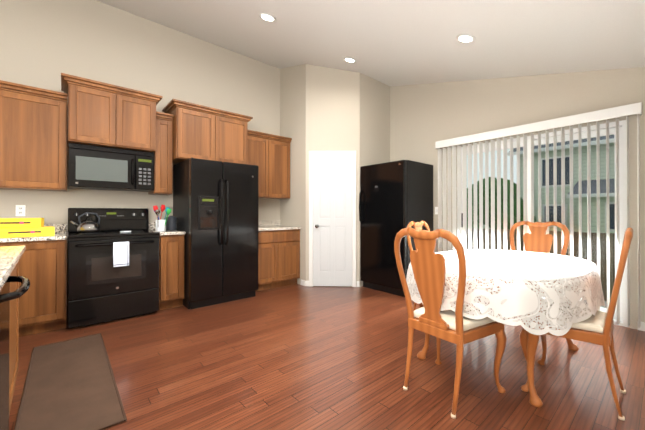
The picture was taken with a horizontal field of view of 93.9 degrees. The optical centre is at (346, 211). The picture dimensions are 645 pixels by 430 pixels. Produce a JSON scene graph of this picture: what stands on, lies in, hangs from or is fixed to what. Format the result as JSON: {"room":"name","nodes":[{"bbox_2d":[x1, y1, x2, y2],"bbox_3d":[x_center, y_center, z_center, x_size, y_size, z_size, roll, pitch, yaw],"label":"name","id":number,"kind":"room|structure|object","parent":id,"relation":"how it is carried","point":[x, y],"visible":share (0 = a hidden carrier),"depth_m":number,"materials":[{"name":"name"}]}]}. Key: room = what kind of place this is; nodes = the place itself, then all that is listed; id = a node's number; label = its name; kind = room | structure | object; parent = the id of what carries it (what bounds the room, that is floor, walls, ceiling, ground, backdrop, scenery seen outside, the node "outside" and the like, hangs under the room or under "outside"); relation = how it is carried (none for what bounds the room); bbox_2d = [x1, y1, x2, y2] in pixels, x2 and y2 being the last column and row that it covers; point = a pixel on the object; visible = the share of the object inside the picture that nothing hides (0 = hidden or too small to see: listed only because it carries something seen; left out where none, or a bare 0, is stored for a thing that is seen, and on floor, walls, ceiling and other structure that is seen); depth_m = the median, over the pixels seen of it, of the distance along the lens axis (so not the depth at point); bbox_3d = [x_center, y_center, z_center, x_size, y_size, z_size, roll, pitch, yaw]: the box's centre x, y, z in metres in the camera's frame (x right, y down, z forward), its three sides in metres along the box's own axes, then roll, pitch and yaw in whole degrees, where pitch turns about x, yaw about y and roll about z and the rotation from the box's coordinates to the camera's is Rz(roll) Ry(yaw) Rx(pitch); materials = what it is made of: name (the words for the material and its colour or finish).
{"room":"dining room and kitchen","nodes":[
{"label":"dining room and kitchen","id":0,"kind":"room"},
{"bbox_2d":[0,0,279,314],"bbox_3d":[-2.694,-0.747,3.868,7.080,3.800,0.150,0,0,-43],"label":"wall","id":1,"kind":"structure","parent":0,"point":[44,44],"depth_m":3.67,"materials":[{"name":"paint"}]},
{"bbox_2d":[16,205,25,215],"bbox_3d":[-3.378,-0.008,3.110,0.070,0.115,0.007,0,0,-43],"label":"electrical outlet plate","id":2,"kind":"object","parent":1,"relation":"attached to","point":[20,210],"visible":1,"depth_m":3.11,"materials":[{"name":"white plastic"}]},
{"bbox_2d":[0,80,66,191],"bbox_3d":[-3.404,-0.718,2.834,1.122,0.988,0.380,0,0,-43],"label":"upper cabinet","id":3,"kind":"object","parent":1,"relation":"attached to","point":[33,138],"visible":1,"depth_m":2.94,"materials":[{"name":"brown wood"}]},
{"bbox_2d":[61,73,162,151],"bbox_3d":[-2.663,-1.034,3.428,0.868,0.649,0.530,0,0,-43],"label":"upper cabinet","id":4,"kind":"object","parent":1,"relation":"attached to","point":[103,114],"visible":1,"depth_m":3.23,"materials":[{"name":"brown wood"}]},
{"bbox_2d":[68,143,153,191],"bbox_3d":[-2.693,-0.479,3.459,0.754,0.451,0.440,0,0,-43],"label":"over-the-range microwave","id":5,"kind":"object","parent":4,"relation":"attached to","point":[91,167],"visible":1,"depth_m":3.31,"materials":[{"name":"black"}]},
{"bbox_2d":[148,111,173,194],"bbox_3d":[-2.360,-0.713,3.814,0.202,0.988,0.380,0,0,-43],"label":"upper cabinet","id":6,"kind":"object","parent":1,"relation":"attached to","point":[163,168],"visible":0.75,"depth_m":3.71,"materials":[{"name":"brown wood"}]},
{"bbox_2d":[162,99,252,163],"bbox_3d":[-1.898,-1.003,4.146,1.022,0.703,0.530,0,0,-43],"label":"upper cabinet","id":7,"kind":"object","parent":1,"relation":"attached to","point":[205,132],"visible":0.88,"depth_m":3.92,"materials":[{"name":"brown wood"}]},
{"bbox_2d":[247,130,291,198],"bbox_3d":[-1.320,-0.708,4.791,0.804,0.988,0.380,0,0,-43],"label":"upper cabinet","id":8,"kind":"object","parent":1,"relation":"attached to","point":[268,154],"visible":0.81,"depth_m":4.71,"materials":[{"name":"brown wood"}]},
{"bbox_2d":[9,284,644,429],"bbox_3d":[-0.794,1.203,1.836,7.080,0.120,5.700,0,0,-43],"label":"floor","id":9,"kind":"structure","parent":0,"point":[295,357],"depth_m":2.15,"materials":[{"name":"brown wood"}]},
{"bbox_2d":[0,245,29,429],"bbox_3d":[-1.913,0.681,1.006,1.185,0.914,1.850,0,0,-45],"label":"kitchen island","id":10,"kind":"object","parent":9,"relation":"on","point":[12,292],"depth_m":1.36,"materials":[{"name":"brown wood"}]},
{"bbox_2d":[0,239,66,336],"bbox_3d":[-3.320,0.710,2.736,1.121,0.875,0.627,0,0,-43],"label":"base cabinet","id":11,"kind":"object","parent":9,"relation":"on","point":[43,298],"visible":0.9,"depth_m":2.79,"materials":[{"name":"brown wood"}]},
{"bbox_2d":[0,224,66,242],"bbox_3d":[-3.313,0.203,2.731,1.121,0.135,0.647,0,0,-43],"label":"countertop","id":12,"kind":"structure","parent":11,"relation":"on","point":[60,231],"depth_m":2.82,"materials":[{"name":"stone"}]},
{"bbox_2d":[0,218,54,237],"bbox_3d":[-3.071,0.149,2.865,0.413,0.171,0.316,0,0,-43],"label":"boxes","id":13,"kind":"object","parent":12,"relation":"on","point":[20,227],"visible":1,"depth_m":2.79,"materials":[{"name":"yellow cardboard"}]},
{"bbox_2d":[14,333,126,429],"bbox_3d":[-1.904,1.137,2.069,0.440,0.012,1.600,0,0,-43],"label":"mat","id":14,"kind":"object","parent":9,"relation":"on","point":[71,384],"visible":0.96,"depth_m":1.90,"materials":[{"name":"brown fabric"}]},
{"bbox_2d":[67,208,159,328],"bbox_3d":[-2.586,0.555,3.339,0.758,1.190,0.719,0,0,-43],"label":"range","id":15,"kind":"object","parent":9,"relation":"on","point":[101,288],"visible":0.9,"depth_m":3.15,"materials":[{"name":"black metal"}]},
{"bbox_2d":[70,212,100,232],"bbox_3d":[-2.873,0.119,3.305,0.256,0.223,0.200,0,0,-43],"label":"kettle","id":16,"kind":"object","parent":15,"relation":"on","point":[88,226],"visible":1,"depth_m":3.26,"materials":[{"name":"silver metal"}]},
{"bbox_2d":[113,242,128,266],"bbox_3d":[-2.329,0.440,3.102,0.130,0.248,0.040,0,0,-43],"label":"hanging towel","id":17,"kind":"object","parent":15,"relation":"hanging from","point":[120,253],"visible":0.92,"depth_m":3.08,"materials":[{"name":"white fabric"}]},
{"bbox_2d":[159,234,184,309],"bbox_3d":[-2.251,0.715,3.740,0.264,0.875,0.627,0,0,-43],"label":"base cabinet","id":18,"kind":"object","parent":9,"relation":"on","point":[171,269],"visible":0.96,"depth_m":3.52,"materials":[{"name":"brown wood"}]},
{"bbox_2d":[148,222,185,234],"bbox_3d":[-2.244,0.208,3.735,0.268,0.135,0.647,0,0,-43],"label":"countertop","id":19,"kind":"structure","parent":18,"relation":"on","point":[152,226],"depth_m":3.58,"materials":[{"name":"stone"}]},
{"bbox_2d":[153,205,171,230],"bbox_3d":[-2.257,0.077,3.659,0.191,0.324,0.221,0,0,-43],"label":"utensil crock","id":20,"kind":"object","parent":19,"relation":"on","point":[160,225],"visible":1,"depth_m":3.62,"materials":[{"name":"white ceramic"}]},
{"bbox_2d":[166,216,176,230],"bbox_3d":[-2.233,0.146,3.823,0.126,0.187,0.126,0,0,-43],"label":"canister","id":21,"kind":"object","parent":19,"relation":"on","point":[171,223],"visible":0.88,"depth_m":3.77,"materials":[{"name":"grey metal"}]},
{"bbox_2d":[173,157,258,308],"bbox_3d":[-1.738,0.262,4.019,0.842,1.785,0.871,0,0,-43],"label":"refrigerator","id":22,"kind":"object","parent":9,"relation":"on","point":[216,208],"visible":1,"depth_m":3.69,"materials":[{"name":"painted metal"},{"name":"plastic"}]},
{"bbox_2d":[255,229,299,291],"bbox_3d":[-1.233,0.720,4.694,0.800,0.875,0.630,0,0,-43],"label":"base cabinet","id":23,"kind":"object","parent":9,"relation":"on","point":[278,258],"visible":0.73,"depth_m":4.48,"materials":[{"name":"brown wood"}]},
{"bbox_2d":[258,220,300,230],"bbox_3d":[-1.228,0.213,4.689,0.805,0.135,0.647,0,0,-43],"label":"countertop","id":24,"kind":"structure","parent":23,"relation":"on","point":[267,225],"depth_m":4.89,"materials":[{"name":"stone"}]},
{"bbox_2d":[359,160,432,296],"bbox_3d":[0.724,0.232,4.519,0.800,1.850,0.825,0,0,-43],"label":"freezer","id":25,"kind":"object","parent":9,"relation":"on","point":[395,197],"visible":0.9,"depth_m":4.26,"materials":[{"name":"black metal"}]},
{"bbox_2d":[407,221,468,310],"bbox_3d":[0.975,0.629,3.180,0.536,1.045,0.521,0,0,43],"label":"dining chair","id":26,"kind":"object","parent":9,"relation":"on","point":[417,226],"visible":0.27,"depth_m":3.25,"materials":[{"name":"brown wood"}]},
{"bbox_2d":[394,227,506,418],"bbox_3d":[0.653,0.623,1.939,0.536,1.045,0.521,0,0,-39],"label":"dining chair","id":27,"kind":"object","parent":9,"relation":"on","point":[456,327],"visible":1,"depth_m":1.80,"materials":[{"name":"brown wood"}]},
{"bbox_2d":[416,273,589,407],"bbox_3d":[1.234,0.772,2.425,1.516,0.748,1.156,0,0,-43],"label":"dining table","id":28,"kind":"object","parent":9,"relation":"on","point":[532,345],"visible":0.1,"depth_m":1.81,"materials":[{"name":"brown wood"}]},
{"bbox_2d":[406,249,604,343],"bbox_3d":[1.237,0.570,2.429,1.636,0.350,1.280,0,0,-43],"label":"lace tablecloth","id":29,"kind":"object","parent":28,"relation":"on","point":[517,296],"visible":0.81,"depth_m":1.78,"materials":[{"name":"fabric"}]},
{"bbox_2d":[498,221,569,315],"bbox_3d":[1.992,0.629,3.235,0.536,1.045,0.614,0,0,-43],"label":"dining chair","id":30,"kind":"object","parent":9,"relation":"on","point":[537,239],"visible":0.35,"depth_m":3.37,"materials":[{"name":"brown wood"}]},
{"bbox_2d":[519,228,632,420],"bbox_3d":[1.472,0.623,1.927,0.536,1.045,0.520,0,0,44],"label":"dining chair","id":31,"kind":"object","parent":9,"relation":"on","point":[598,328],"visible":0.71,"depth_m":1.72,"materials":[{"name":"brown wood"}]},
{"bbox_2d":[280,64,389,286],"bbox_3d":[-0.169,-0.690,5.211,1.440,3.700,1.350,0,0,-43],"label":"wall","id":32,"kind":"structure","parent":0,"point":[326,109],"depth_m":4.68,"materials":[{"name":"paint"}]},
{"bbox_2d":[309,151,355,286],"bbox_3d":[-0.218,0.114,4.615,0.520,2.087,0.520,0,0,-43],"label":"door","id":33,"kind":"structure","parent":32,"relation":"attached to","point":[332,218],"depth_m":4.61,"materials":[{"name":"white"}]},
{"bbox_2d":[97,0,644,85],"bbox_3d":[-0.794,-1.916,1.852,7.080,1.586,5.700,0,0,-43],"label":"ceiling","id":34,"kind":"structure","parent":0,"point":[399,42],"depth_m":3.08,"materials":[{"name":"paint"}]},
{"bbox_2d":[259,13,275,21],"bbox_3d":[-0.841,-2.061,3.192,0.184,0.012,0.184,0,13,-43],"label":"recessed light","id":35,"kind":"object","parent":34,"relation":"in","point":[267,17],"visible":0.96,"depth_m":3.18,"materials":[{"name":"white"}]},
{"bbox_2d":[343,57,355,62],"bbox_3d":[0.042,-2.073,4.113,0.184,0.012,0.184,0,13,-43],"label":"recessed light","id":36,"kind":"object","parent":34,"relation":"in","point":[348,59],"visible":0.98,"depth_m":4.09,"materials":[{"name":"white"}]},
{"bbox_2d":[456,34,474,42],"bbox_3d":[1.153,-1.676,2.914,0.184,0.012,0.184,0,13,-43],"label":"recessed light","id":37,"kind":"object","parent":34,"relation":"in","point":[464,38],"visible":0.96,"depth_m":2.90,"materials":[{"name":"white"}]},
{"bbox_2d":[390,67,644,329],"bbox_3d":[2.190,-0.647,3.722,0.160,3.600,4.350,0,0,-43],"label":"wall","id":38,"kind":"structure","parent":0,"point":[424,118],"depth_m":3.74,"materials":[{"name":"paint"}]},
{"bbox_2d":[435,102,641,148],"bbox_3d":[2.075,-0.974,3.650,0.102,0.103,2.160,0,0,-43],"label":"blind valance","id":39,"kind":"object","parent":38,"relation":"attached to","point":[619,111],"visible":1,"depth_m":3.37,"materials":[{"name":"white plastic"}]},
{"bbox_2d":[438,114,640,328],"bbox_3d":[2.071,0.098,3.633,0.107,2.037,2.114,0,0,-43],"label":"window blind slats","id":40,"kind":"object","parent":39,"relation":"hanging from","point":[525,193],"visible":0.65,"depth_m":3.57,"materials":[{"name":"white plastic"}]},
{"bbox_2d":[457,120,628,326],"bbox_3d":[2.226,0.122,3.662,0.125,2.060,1.780,0,0,-43],"label":"sliding glass door","id":41,"kind":"structure","parent":38,"relation":"in","point":[622,198],"depth_m":3.18,"materials":[{"name":"glass"}]},
{"bbox_2d":[637,321,644,330],"bbox_3d":[3.157,1.104,2.557,0.013,0.085,0.980,0,0,-43],"label":"baseboard","id":42,"kind":"structure","parent":38,"relation":"attached to","point":[642,328],"depth_m":2.88,"materials":[{"name":"white wood"}]},
{"bbox_3d":[14.068,1.952,31.845,55.660,1.190,42.000,0,0,-43],"label":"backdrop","id":43,"kind":"structure","parent":0,"visible":0},
{"bbox_2d":[467,177,535,229],"bbox_3d":[5.508,-0.150,17.678,5.574,3.623,9.255,0,0,-43],"label":"bush","id":44,"kind":"object","parent":43,"relation":"on","point":[515,201],"depth_m":15.33,"materials":[{"name":"green plant"}]},
{"bbox_2d":[467,226,614,300],"bbox_3d":[4.362,1.447,10.499,0.140,1.960,17.830,0,0,-43],"label":"fence","id":45,"kind":"object","parent":43,"relation":"on","point":[603,256],"depth_m":8.22,"materials":[{"name":"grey wood"}]},
{"bbox_2d":[507,135,614,232],"bbox_3d":[15.421,-1.769,15.094,10.650,8.440,11.500,0,0,-43],"label":"house","id":46,"kind":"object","parent":43,"relation":"on","point":[593,187],"depth_m":15.15,"materials":[{"name":"paint"}]}
]}

